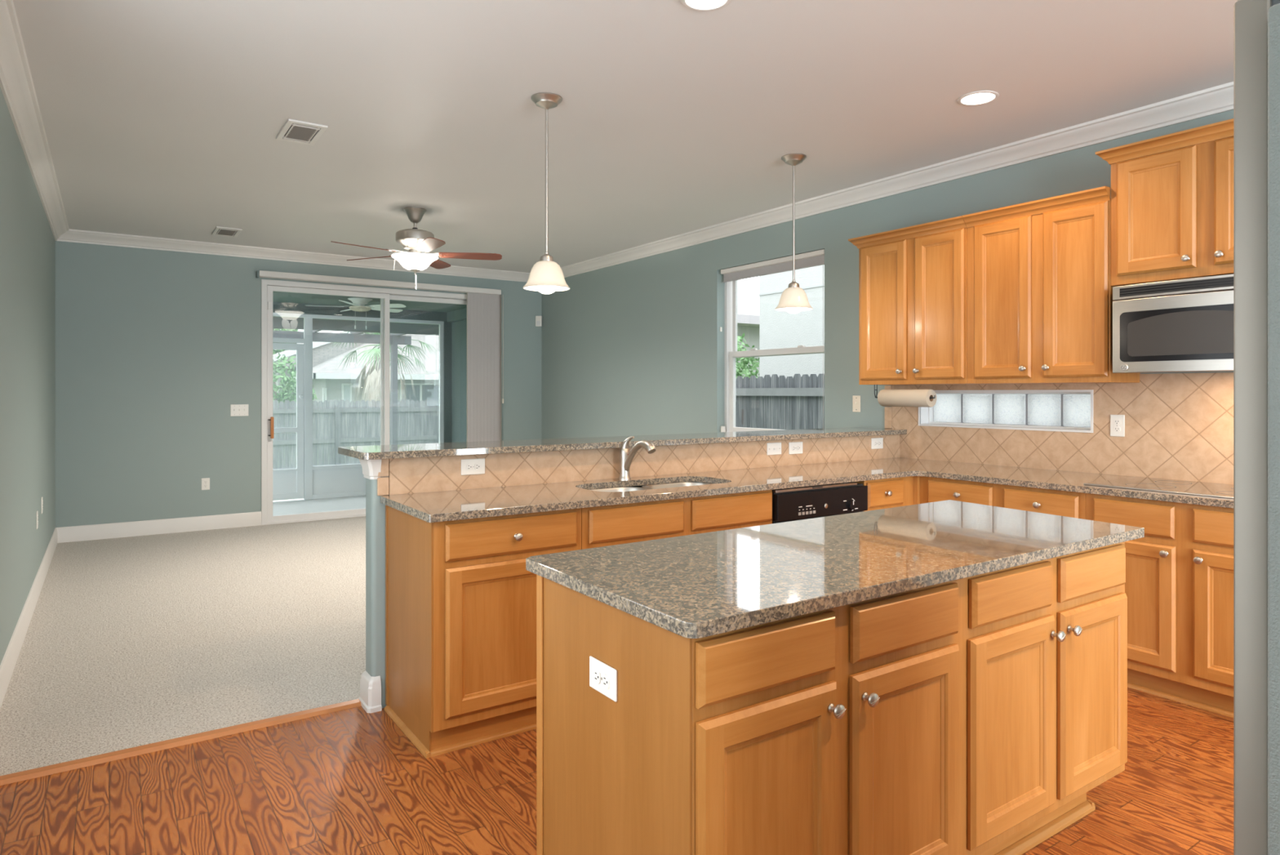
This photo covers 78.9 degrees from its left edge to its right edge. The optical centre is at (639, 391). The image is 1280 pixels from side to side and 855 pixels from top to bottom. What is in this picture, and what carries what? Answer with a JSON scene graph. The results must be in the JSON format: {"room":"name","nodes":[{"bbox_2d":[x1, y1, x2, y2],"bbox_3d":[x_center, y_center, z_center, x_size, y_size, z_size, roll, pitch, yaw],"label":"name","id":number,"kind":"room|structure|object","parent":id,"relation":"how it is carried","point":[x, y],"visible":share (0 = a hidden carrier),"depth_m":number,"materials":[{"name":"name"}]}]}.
{"room":"kitchen","nodes":[
{"label":"kitchen","id":0,"kind":"room"},
{"bbox_2d":[0,87,55,664],"bbox_3d":[-1.833,-0.048,1.836,0.160,2.810,12.300,0,0,-34],"label":"wall","id":1,"kind":"structure","parent":0,"point":[27,240],"depth_m":4.33,"materials":[{"name":"green paint"}]},
{"bbox_2d":[0,527,57,708],"bbox_3d":[-3.704,1.280,4.736,0.016,0.138,5.400,0,0,-34],"label":"baseboard","id":2,"kind":"structure","parent":1,"relation":"attached to","point":[8,663],"depth_m":4.24,"materials":[{"name":"white paint"}]},
{"bbox_2d":[0,0,69,240],"bbox_3d":[-1.724,-1.403,1.911,0.104,0.100,12.300,0,0,-34],"label":"trim","id":3,"kind":"structure","parent":1,"relation":"attached to","point":[16,84],"depth_m":3.92,"materials":[{"name":"white paint"}]},
{"bbox_2d":[35,510,38,528],"bbox_3d":[-4.005,0.849,5.172,0.009,0.116,0.072,0,0,-34],"label":"power outlet","id":4,"kind":"object","parent":1,"relation":"attached to","point":[37,512],"visible":1,"depth_m":5.14,"materials":[{"name":"white plastic"}]},
{"bbox_2d":[40,496,43,513],"bbox_3d":[-4.259,0.805,5.544,0.009,0.116,0.072,0,0,-34],"label":"power outlet","id":5,"kind":"object","parent":1,"relation":"attached to","point":[42,500],"visible":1,"depth_m":5.52,"materials":[{"name":"white plastic"}]},
{"bbox_2d":[0,515,365,775],"bbox_3d":[-1.759,1.413,6.175,5.170,0.128,5.215,0,0,-34],"label":"floor","id":6,"kind":"structure","parent":0,"point":[129,642],"depth_m":4.25,"materials":[{"name":"beige carpet"}]},
{"bbox_2d":[55,240,542,527],"bbox_3d":[-3.273,0.012,8.395,5.170,2.930,0.160,0,0,-34],"label":"wall","id":7,"kind":"structure","parent":0,"point":[154,348],"depth_m":7.46,"materials":[{"name":"green paint"}]},
{"bbox_2d":[56,511,261,542],"bbox_3d":[-4.536,1.280,7.428,1.674,0.138,0.016,0,0,-34],"label":"baseboard","id":8,"kind":"structure","parent":7,"relation":"attached to","point":[125,529],"depth_m":7.38,"materials":[{"name":"white paint"}]},
{"bbox_2d":[201,477,209,489],"bbox_3d":[-4.255,0.899,7.623,0.072,0.116,0.009,0,0,-34],"label":"power outlet","id":9,"kind":"object","parent":7,"relation":"attached to","point":[206,481],"visible":1,"depth_m":7.62,"materials":[{"name":"white plastic"}]},
{"bbox_2d":[230,404,248,416],"bbox_3d":[-4.007,0.181,7.788,0.162,0.118,0.015,0,0,-34],"label":"light switch","id":10,"kind":"object","parent":7,"relation":"attached to","point":[236,410],"visible":1,"depth_m":7.79,"materials":[{"name":"white plastic"}]},
{"bbox_2d":[57,229,530,282],"bbox_3d":[-3.199,-1.403,8.286,4.850,0.100,0.104,0,0,-34],"label":"trim","id":11,"kind":"structure","parent":7,"relation":"attached to","point":[72,235],"depth_m":7.87,"materials":[{"name":"white paint"}]},
{"bbox_2d":[261,279,466,524],"bbox_3d":[-2.795,0.106,8.678,2.609,2.506,0.192,0,0,-34],"label":"door","id":12,"kind":"structure","parent":7,"relation":"in","point":[268,286],"depth_m":8.17,"materials":[{"name":"white plastic"}]},
{"bbox_2d":[255,270,503,441],"bbox_3d":[-2.752,0.045,8.585,2.675,2.533,0.108,0,0,-34],"label":"vertical blind","id":13,"kind":"object","parent":7,"relation":"attached to","point":[483,304],"visible":0.72,"depth_m":9.16,"materials":[{"name":"white paint"}]},
{"bbox_2d":[535,315,542,326],"bbox_3d":[-1.254,-0.878,9.638,0.076,0.130,0.043,0,0,11],"label":"sensor","id":14,"kind":"object","parent":7,"relation":"attached to","point":[538,318],"visible":1,"depth_m":9.62,"materials":[{"name":"white plastic"}]},
{"bbox_2d":[541,326,542,439],"bbox_3d":[-1.226,0.199,9.690,0.006,2.024,0.006,0,0,-34],"label":"wire cover","id":15,"kind":"object","parent":7,"relation":"attached to","point":[541,326],"visible":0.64,"depth_m":9.69,"materials":[{"name":"green paint"}]},
{"bbox_2d":[272,495,365,515],"bbox_3d":[-4.300,1.552,9.057,5.500,0.310,2.090,0,0,-34],"label":"floor","id":16,"kind":"structure","parent":0,"point":[281,507],"depth_m":9.63,"materials":[{"name":"concrete"}]},
{"bbox_2d":[272,312,444,499],"bbox_3d":[-4.916,0.190,9.750,5.062,2.421,0.054,0,0,-34],"label":"wall","id":17,"kind":"structure","parent":16,"relation":"on","point":[331,481],"depth_m":10.23,"materials":[{"name":"white metal"}]},
{"bbox_2d":[272,342,303,500],"bbox_3d":[-4.721,0.374,9.839,0.885,2.005,0.102,0,0,-34],"label":"screen door","id":18,"kind":"structure","parent":17,"relation":"in","point":[287,483],"depth_m":10.05,"materials":[{"name":"white metal"}]},
{"bbox_2d":[272,302,466,442],"bbox_3d":[-4.384,0.127,8.981,5.275,2.540,2.060,0,0,-34],"label":"trim","id":19,"kind":"structure","parent":17,"relation":"attached to","point":[448,317],"depth_m":10.91,"materials":[{"name":"teal paint"}]},
{"bbox_2d":[272,291,466,312],"bbox_3d":[-4.328,-1.223,9.098,5.500,0.160,2.190,0,0,-34],"label":"ceiling","id":20,"kind":"structure","parent":0,"point":[277,296],"depth_m":9.84,"materials":[{"name":"teal paint"}]},
{"bbox_2d":[305,297,405,329],"bbox_3d":[-3.474,-1.016,9.601,1.195,0.485,1.162,0,0,-34],"label":"fan","id":21,"kind":"object","parent":20,"relation":"hanging from","point":[359,303],"visible":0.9,"depth_m":9.49,"materials":[{"name":"grey metal"}]},
{"bbox_2d":[451,319,466,442],"bbox_3d":[-2.107,0.127,10.522,0.225,2.540,2.040,0,0,-34],"label":"wall","id":22,"kind":"structure","parent":0,"point":[459,329],"depth_m":10.97,"materials":[{"name":"teal paint"}]},
{"bbox_2d":[0,687,1233,854],"bbox_3d":[1.750,1.417,1.027,5.170,0.120,7.245,0,0,-34],"label":"floor","id":23,"kind":"structure","parent":0,"point":[348,781],"depth_m":2.58,"materials":[{"name":"brown wood"}]},
{"bbox_2d":[0,698,361,785],"bbox_3d":[-1.747,1.349,3.033,1.330,0.017,0.056,0,0,-34],"label":"trim","id":24,"kind":"structure","parent":23,"relation":"on","point":[140,749],"depth_m":2.98,"materials":[{"name":"brown wood"}]},
{"bbox_2d":[383,504,581,758],"bbox_3d":[-0.655,0.916,3.252,0.644,0.882,0.634,0,0,-34],"label":"base cabinet","id":25,"kind":"object","parent":23,"relation":"on","point":[460,595],"visible":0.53,"depth_m":3.00,"materials":[{"name":"brown wood"}]},
{"bbox_2d":[380,457,1233,522],"bbox_3d":[1.005,0.458,3.314,3.482,0.030,2.404,0,0,-34],"label":"countertop","id":26,"kind":"structure","parent":25,"relation":"on","point":[467,504],"depth_m":3.73,"materials":[{"name":"stone"}]},
{"bbox_2d":[617,435,655,479],"bbox_3d":[-0.015,0.332,3.856,0.066,0.222,0.289,0,0,-34],"label":"faucet","id":27,"kind":"object","parent":26,"relation":"on","point":[626,456],"visible":1,"depth_m":3.92,"materials":[{"name":"silver metal"}]},
{"bbox_2d":[591,481,715,491],"bbox_3d":[0.077,0.571,3.780,0.814,0.194,0.380,0,0,-34],"label":"sink","id":28,"kind":"object","parent":26,"relation":"in","point":[682,483],"visible":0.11,"depth_m":3.99,"materials":[{"name":"metal"}]},
{"bbox_2d":[1083,476,1233,498],"bbox_3d":[2.571,0.439,3.559,0.542,0.006,0.785,0,0,-34],"label":"cooktop","id":29,"kind":"object","parent":26,"relation":"in","point":[1173,486],"visible":0.71,"depth_m":3.61,"materials":[{"name":"black ceramic"}]},
{"bbox_2d":[581,489,772,549],"bbox_3d":[0.058,0.916,3.738,1.081,0.882,0.634,0,0,-34],"label":"base cabinet","id":30,"kind":"object","parent":23,"relation":"on","point":[623,523],"visible":0.03,"depth_m":3.46,"materials":[{"name":"brown wood"}]},
{"bbox_2d":[772,481,867,523],"bbox_3d":[0.791,0.915,4.226,0.668,0.884,0.598,0,0,-34],"label":"dishwasher","id":31,"kind":"object","parent":23,"relation":"on","point":[792,504],"visible":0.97,"depth_m":3.97,"materials":[{"name":"black plastic"}]},
{"bbox_2d":[536,541,1127,854],"bbox_3d":[0.669,0.916,2.275,1.801,0.882,0.708,0,0,-34],"label":"kitchen island","id":32,"kind":"object","parent":23,"relation":"on","point":[978,714],"visible":0.95,"depth_m":1.87,"materials":[{"name":"brown wood"}]},
{"bbox_2d":[589,655,617,701],"bbox_3d":[-0.086,0.657,1.787,0.009,0.072,0.116,0,0,-34],"label":"power outlet","id":33,"kind":"object","parent":32,"relation":"attached to","point":[602,677],"visible":1,"depth_m":1.78,"materials":[{"name":"white plastic"}]},
{"bbox_2d":[593,667,600,683],"bbox_3d":[-0.099,0.657,1.802,0.005,0.033,0.027,0,0,-34],"label":"receptacle","id":34,"kind":"object","parent":33,"relation":"attached to","point":[597,671],"depth_m":1.80,"materials":[{"name":"white plastic"}]},
{"bbox_2d":[602,672,609,688],"bbox_3d":[-0.077,0.657,1.770,0.005,0.033,0.027,0,0,-34],"label":"receptacle","id":35,"kind":"object","parent":33,"relation":"attached to","point":[606,676],"depth_m":1.77,"materials":[{"name":"white plastic"}]},
{"bbox_2d":[525,499,1144,638],"bbox_3d":[0.687,0.459,2.346,1.945,0.031,0.758,0,0,-34],"label":"island countertop","id":36,"kind":"structure","parent":32,"relation":"on","point":[698,585],"depth_m":2.04,"materials":[{"name":"stone"}]},
{"bbox_2d":[849,475,919,511],"bbox_3d":[1.248,0.916,4.550,0.440,0.882,0.634,0,0,-34],"label":"base cabinet","id":37,"kind":"object","parent":23,"relation":"on","point":[884,493],"visible":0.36,"depth_m":4.32,"materials":[{"name":"brown wood"}]},
{"bbox_2d":[920,475,1085,519],"bbox_3d":[2.080,0.916,4.223,0.678,0.882,0.925,0,0,-34],"label":"base cabinet","id":38,"kind":"object","parent":23,"relation":"on","point":[1056,502],"visible":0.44,"depth_m":3.99,"materials":[{"name":"brown wood"}]},
{"bbox_2d":[1085,493,1233,717],"bbox_3d":[2.583,0.916,3.486,0.678,0.882,0.860,0,0,-34],"label":"base cabinet","id":39,"kind":"object","parent":23,"relation":"on","point":[1179,584],"visible":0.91,"depth_m":3.36,"materials":[{"name":"brown wood"}]},
{"bbox_2d":[1233,0,1279,854],"bbox_3d":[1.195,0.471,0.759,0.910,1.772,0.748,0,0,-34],"label":"wall","id":40,"kind":"structure","parent":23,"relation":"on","point":[1256,23],"depth_m":0.81,"materials":[{"name":"paint"}]},
{"bbox_2d":[365,457,884,707],"bbox_3d":[0.281,0.820,4.358,3.525,1.074,0.115,0,0,-34],"label":"wall","id":41,"kind":"structure","parent":0,"point":[375,509],"depth_m":3.34,"materials":[{"name":"green paint"}]},
{"bbox_2d":[358,670,382,712],"bbox_3d":[-0.782,1.286,3.633,0.999,0.142,0.163,0,0,-34],"label":"baseboard","id":42,"kind":"structure","parent":41,"relation":"attached to","point":[370,698],"depth_m":3.32,"materials":[{"name":"white paint"}]},
{"bbox_2d":[359,458,382,479],"bbox_3d":[-0.782,0.328,3.633,0.999,0.089,0.163,0,0,-34],"label":"trim","id":43,"kind":"structure","parent":41,"relation":"attached to","point":[371,468],"depth_m":3.32,"materials":[{"name":"white paint"}]},
{"bbox_2d":[337,426,906,459],"bbox_3d":[0.203,0.267,4.420,3.581,0.030,0.435,0,0,-34],"label":"bar","id":44,"kind":"object","parent":41,"relation":"on","point":[439,449],"visible":1,"depth_m":3.92,"materials":[{"name":"stone"}]},
{"bbox_2d":[377,434,899,495],"bbox_3d":[0.320,0.363,4.309,3.492,0.160,0.011,0,0,-34],"label":"tiled wall","id":45,"kind":"structure","parent":41,"relation":"attached to","point":[430,473],"depth_m":3.95,"materials":[{"name":"beige tile"}]},
{"bbox_2d":[461,457,484,475],"bbox_3d":[-0.763,0.341,3.559,0.116,0.072,0.009,0,0,-34],"label":"power outlet","id":46,"kind":"object","parent":45,"relation":"attached to","point":[468,466],"visible":1,"depth_m":3.56,"materials":[{"name":"white plastic"}]},
{"bbox_2d":[466,462,472,470],"bbox_3d":[-0.778,0.341,3.547,0.027,0.033,0.005,0,0,-34],"label":"receptacle","id":47,"kind":"object","parent":46,"relation":"attached to","point":[468,465],"depth_m":3.55,"materials":[{"name":"white plastic"}]},
{"bbox_2d":[474,462,479,470],"bbox_3d":[-0.746,0.341,3.569,0.027,0.033,0.005,0,0,-34],"label":"receptacle","id":48,"kind":"object","parent":46,"relation":"attached to","point":[477,465],"depth_m":3.57,"materials":[{"name":"white plastic"}]},
{"bbox_2d":[766,442,781,454],"bbox_3d":[0.801,0.336,4.621,0.116,0.072,0.015,0,0,-34],"label":"light switch","id":49,"kind":"object","parent":45,"relation":"attached to","point":[772,448],"visible":1,"depth_m":4.62,"materials":[{"name":"white plastic"}]},
{"bbox_2d":[788,441,802,453],"bbox_3d":[0.948,0.339,4.725,0.116,0.072,0.009,0,0,-34],"label":"power outlet","id":50,"kind":"object","parent":45,"relation":"attached to","point":[795,447],"visible":1,"depth_m":4.72,"materials":[{"name":"white plastic"}]},
{"bbox_2d":[871,437,883,448],"bbox_3d":[1.571,0.339,5.151,0.116,0.072,0.009,0,0,-34],"label":"power outlet","id":51,"kind":"object","parent":45,"relation":"attached to","point":[876,442],"visible":1,"depth_m":5.15,"materials":[{"name":"white plastic"}]},
{"bbox_2d":[13,0,1239,272],"bbox_3d":[0.236,-1.513,3.248,5.170,0.120,12.620,0,0,-34],"label":"ceiling","id":52,"kind":"structure","parent":0,"point":[161,118],"depth_m":3.85,"materials":[{"name":"paint"}]},
{"bbox_2d":[211,226,242,237],"bbox_3d":[-3.738,-1.446,7.037,0.203,0.012,0.400,0,0,-34],"label":"ceiling vent","id":53,"kind":"object","parent":52,"relation":"in","point":[219,231],"visible":1,"depth_m":7.01,"materials":[{"name":"white metal"}]},
{"bbox_2d":[275,119,328,146],"bbox_3d":[-1.891,-1.446,4.345,0.200,0.012,0.380,0,0,-34],"label":"ceiling vent","id":54,"kind":"object","parent":52,"relation":"in","point":[293,131],"visible":1,"depth_m":4.32,"materials":[{"name":"white metal"}]},
{"bbox_2d":[330,206,502,289],"bbox_3d":[-1.778,-1.134,6.150,1.308,0.638,1.276,0,0,-34],"label":"ceiling fan","id":55,"kind":"object","parent":52,"relation":"hanging from","point":[415,240],"visible":1,"depth_m":6.12,"materials":[{"name":"silver metal"}]},
{"bbox_2d":[522,92,569,293],"bbox_3d":[-0.462,-0.969,3.849,0.235,0.968,0.235,0,0,-34],"label":"pendant light","id":56,"kind":"object","parent":52,"relation":"hanging from","point":[546,276],"visible":1,"depth_m":3.81,"materials":[{"name":"white glass"}]},
{"bbox_2d":[539,251,553,261],"bbox_3d":[-0.462,-0.667,3.849,0.068,0.052,0.068,0,0,-34],"label":"socket","id":57,"kind":"object","parent":56,"relation":"attached to","point":[546,257],"depth_m":3.82,"materials":[{"name":"silver metal"}]},
{"bbox_2d":[680,0,731,11],"bbox_3d":[0.245,-1.449,2.868,0.190,0.006,0.190,0,0,-34],"label":"recessed light","id":58,"kind":"object","parent":52,"relation":"in","point":[695,5],"visible":1,"depth_m":2.91,"materials":[{"name":"white glass"}]},
{"bbox_2d":[774,153,813,313],"bbox_3d":[0.951,-0.969,4.812,0.235,0.968,0.235,0,0,-34],"label":"pendant light","id":59,"kind":"object","parent":52,"relation":"hanging from","point":[793,300],"visible":1,"depth_m":4.77,"materials":[{"name":"white glass"}]},
{"bbox_2d":[788,280,799,287],"bbox_3d":[0.951,-0.667,4.812,0.068,0.052,0.068,0,0,-34],"label":"socket","id":60,"kind":"object","parent":59,"relation":"attached to","point":[793,284],"depth_m":4.79,"materials":[{"name":"silver metal"}]},
{"bbox_2d":[957,90,999,106],"bbox_3d":[1.670,-1.449,3.844,0.190,0.006,0.190,0,0,-34],"label":"recessed light","id":61,"kind":"object","parent":52,"relation":"in","point":[981,97],"visible":1,"depth_m":3.84,"materials":[{"name":"white glass"}]},
{"bbox_2d":[542,109,1233,476],"bbox_3d":[2.306,-0.048,4.659,0.160,2.810,12.300,0,0,-34],"label":"wall","id":62,"kind":"structure","parent":0,"point":[637,347],"depth_m":7.13,"materials":[{"name":"green paint"}]},
{"bbox_2d":[724,280,824,431],"bbox_3d":[1.096,-0.348,6.419,0.167,1.474,1.256,0,0,-34],"label":"window","id":63,"kind":"structure","parent":62,"relation":"in","point":[731,353],"depth_m":6.89,"materials":[{"name":"white plastic"}]},
{"bbox_2d":[720,426,725,431],"bbox_3d":[0.737,0.330,6.913,0.037,0.055,0.029,0,0,-34],"label":"sensor","id":64,"kind":"object","parent":63,"relation":"attached to","point":[722,428],"visible":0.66,"depth_m":6.90,"materials":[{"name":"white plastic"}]},
{"bbox_2d":[720,248,824,428],"bbox_3d":[1.068,-0.387,6.381,0.046,1.387,1.204,0,0,-34],"label":"roller shade","id":65,"kind":"object","parent":63,"relation":"attached to","point":[815,258],"visible":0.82,"depth_m":6.29,"materials":[{"name":"white paint"}]},
{"bbox_2d":[853,395,860,412],"bbox_3d":[1.556,0.084,5.603,0.015,0.118,0.070,0,0,-34],"label":"light switch","id":66,"kind":"object","parent":62,"relation":"attached to","point":[856,399],"visible":1,"depth_m":5.60,"materials":[{"name":"beige plastic"}]},
{"bbox_2d":[560,81,1233,277],"bbox_3d":[2.197,-1.403,4.585,0.104,0.100,12.300,0,0,-34],"label":"trim","id":67,"kind":"structure","parent":62,"relation":"attached to","point":[1219,99],"depth_m":4.83,"materials":[{"name":"white paint"}]},
{"bbox_2d":[848,215,982,385],"bbox_3d":[1.777,-0.534,4.952,0.378,0.971,0.840,0,0,-34],"label":"upper cabinet","id":68,"kind":"object","parent":62,"relation":"attached to","point":[913,280],"visible":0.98,"depth_m":4.82,"materials":[{"name":"brown wood"}]},
{"bbox_2d":[874,384,935,398],"bbox_3d":[1.666,-0.005,4.906,0.030,0.088,0.446,0,0,-34],"label":"paper towel holder","id":69,"kind":"object","parent":68,"relation":"attached to","point":[876,397],"visible":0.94,"depth_m":5.08,"materials":[{"name":"metal"}]},
{"bbox_2d":[877,389,937,407],"bbox_3d":[1.675,0.037,4.892,0.109,0.109,0.360,0,0,-34],"label":"paper towel roll","id":70,"kind":"object","parent":69,"relation":"hanging from","point":[886,397],"visible":1,"depth_m":4.84,"materials":[{"name":"paper"}]},
{"bbox_2d":[918,389,1093,432],"bbox_3d":[2.227,0.104,4.752,0.166,0.235,1.110,0,0,-34],"label":"window","id":71,"kind":"structure","parent":62,"relation":"in","point":[1066,411],"depth_m":4.72,"materials":[{"name":"white glass"}]},
{"bbox_2d":[962,186,1140,383],"bbox_3d":[2.235,-0.534,4.280,0.378,0.971,0.783,0,0,-34],"label":"upper cabinet","id":72,"kind":"object","parent":62,"relation":"attached to","point":[1040,300],"visible":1,"depth_m":4.13,"materials":[{"name":"brown wood"}]},
{"bbox_2d":[884,372,1233,484],"bbox_3d":[2.418,0.174,4.343,0.011,0.538,2.552,0,0,-34],"label":"tiled wall","id":73,"kind":"structure","parent":62,"relation":"attached to","point":[1179,426],"depth_m":4.12,"materials":[{"name":"beige tile"}]},
{"bbox_2d":[1110,414,1124,436],"bbox_3d":[2.542,0.178,4.145,0.009,0.116,0.072,0,0,-34],"label":"power outlet","id":74,"kind":"object","parent":73,"relation":"attached to","point":[1117,421],"visible":1,"depth_m":4.14,"materials":[{"name":"white plastic"}]},
{"bbox_2d":[1113,419,1120,424],"bbox_3d":[2.541,0.159,4.144,0.005,0.027,0.033,0,0,-34],"label":"receptacle","id":75,"kind":"object","parent":74,"relation":"attached to","point":[1115,421],"depth_m":4.14,"materials":[{"name":"white plastic"}]},
{"bbox_2d":[1113,426,1120,431],"bbox_3d":[2.541,0.198,4.144,0.005,0.027,0.033,0,0,-34],"label":"receptacle","id":76,"kind":"object","parent":74,"relation":"attached to","point":[1116,428],"depth_m":4.14,"materials":[{"name":"white plastic"}]},
{"bbox_2d":[1095,118,1233,286],"bbox_3d":[2.680,-0.865,3.628,0.378,0.671,0.890,0,0,-34],"label":"upper cabinet","id":77,"kind":"object","parent":62,"relation":"attached to","point":[1172,194],"visible":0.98,"depth_m":3.64,"materials":[{"name":"brown wood"}]},
{"bbox_2d":[1112,273,1233,373],"bbox_3d":[2.663,-0.304,3.592,0.442,0.422,0.755,0,0,-34],"label":"microwave","id":78,"kind":"object","parent":77,"relation":"attached to","point":[1187,324],"visible":0.84,"depth_m":3.57,"materials":[{"name":"metal"}]},
{"label":"outside","id":79,"kind":"structure","parent":0,"visible":0},
{"bbox_3d":[-3.006,2.027,22.158,70.000,0.100,80.000,0,0,-34],"label":"ground","id":80,"kind":"structure","parent":79,"visible":0},
{"bbox_2d":[272,328,298,354],"bbox_3d":[-19.003,-1.016,40.290,2.808,5.993,2.190,0,0,-34],"label":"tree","id":81,"kind":"object","parent":80,"relation":"on","point":[277,351],"visible":0.06,"depth_m":40.16,"materials":[{"name":"green plant"}]},
{"bbox_2d":[272,351,318,403],"bbox_3d":[-11.011,0.335,22.754,3.158,3.294,2.063,0,0,-34],"label":"leafy tree","id":82,"kind":"object","parent":80,"relation":"on","point":[290,387],"visible":0.16,"depth_m":22.96,"materials":[{"name":"green plant"}]},
{"bbox_2d":[272,399,438,469],"bbox_3d":[-11.365,1.077,15.779,15.100,1.800,0.159,0,0,-34],"label":"fence","id":83,"kind":"object","parent":80,"relation":"on","point":[335,424],"visible":0.17,"depth_m":18.73,"materials":[{"name":"grey wood"}]},
{"bbox_2d":[272,331,439,402],"bbox_3d":[-9.485,-0.443,32.990,12.500,5.440,10.800,0,0,-34],"label":"house","id":84,"kind":"structure","parent":80,"relation":"on","point":[329,384],"depth_m":28.14,"materials":[{"name":"grey"}]},
{"bbox_2d":[272,315,439,444],"bbox_3d":[-6.292,0.407,10.869,6.850,3.100,2.850,0,0,-34],"label":"pergola","id":85,"kind":"object","parent":80,"relation":"on","point":[397,330],"visible":0.25,"depth_m":12.48,"materials":[{"name":"grey wood"}]},
{"bbox_2d":[329,331,438,401],"bbox_3d":[-7.283,-0.180,22.190,2.752,4.315,2.814,0,0,40],"label":"palm tree","id":86,"kind":"object","parent":80,"relation":"on","point":[370,385],"visible":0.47,"depth_m":21.91,"materials":[{"name":"green plant"}]},
{"bbox_2d":[735,279,759,378],"bbox_3d":[1.914,-0.933,25.149,9.700,5.820,9.800,0,0,-34],"label":"house","id":87,"kind":"structure","parent":80,"relation":"on","point":[748,292],"depth_m":20.83,"materials":[{"name":"paint"}]},
{"bbox_2d":[735,332,759,378],"bbox_3d":[1.642,0.315,15.469,1.930,3.334,2.564,0,0,27],"label":"tree","id":88,"kind":"object","parent":80,"relation":"on","point":[744,364],"visible":0.09,"depth_m":15.38,"materials":[{"name":"green plant"}]},
{"bbox_2d":[759,264,824,377],"bbox_3d":[10.084,-0.583,7.754,7.400,5.120,18.250,0,0,-34],"label":"stucco house","id":89,"kind":"structure","parent":80,"relation":"on","point":[778,329],"depth_m":12.60,"materials":[{"name":"white paint"}]},
{"bbox_2d":[735,373,1090,429],"bbox_3d":[2.168,0.872,9.512,0.160,2.210,25.424,0,0,-34],"label":"fence","id":90,"kind":"object","parent":80,"relation":"on","point":[780,402],"visible":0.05,"depth_m":9.98,"materials":[{"name":"grey wood"}]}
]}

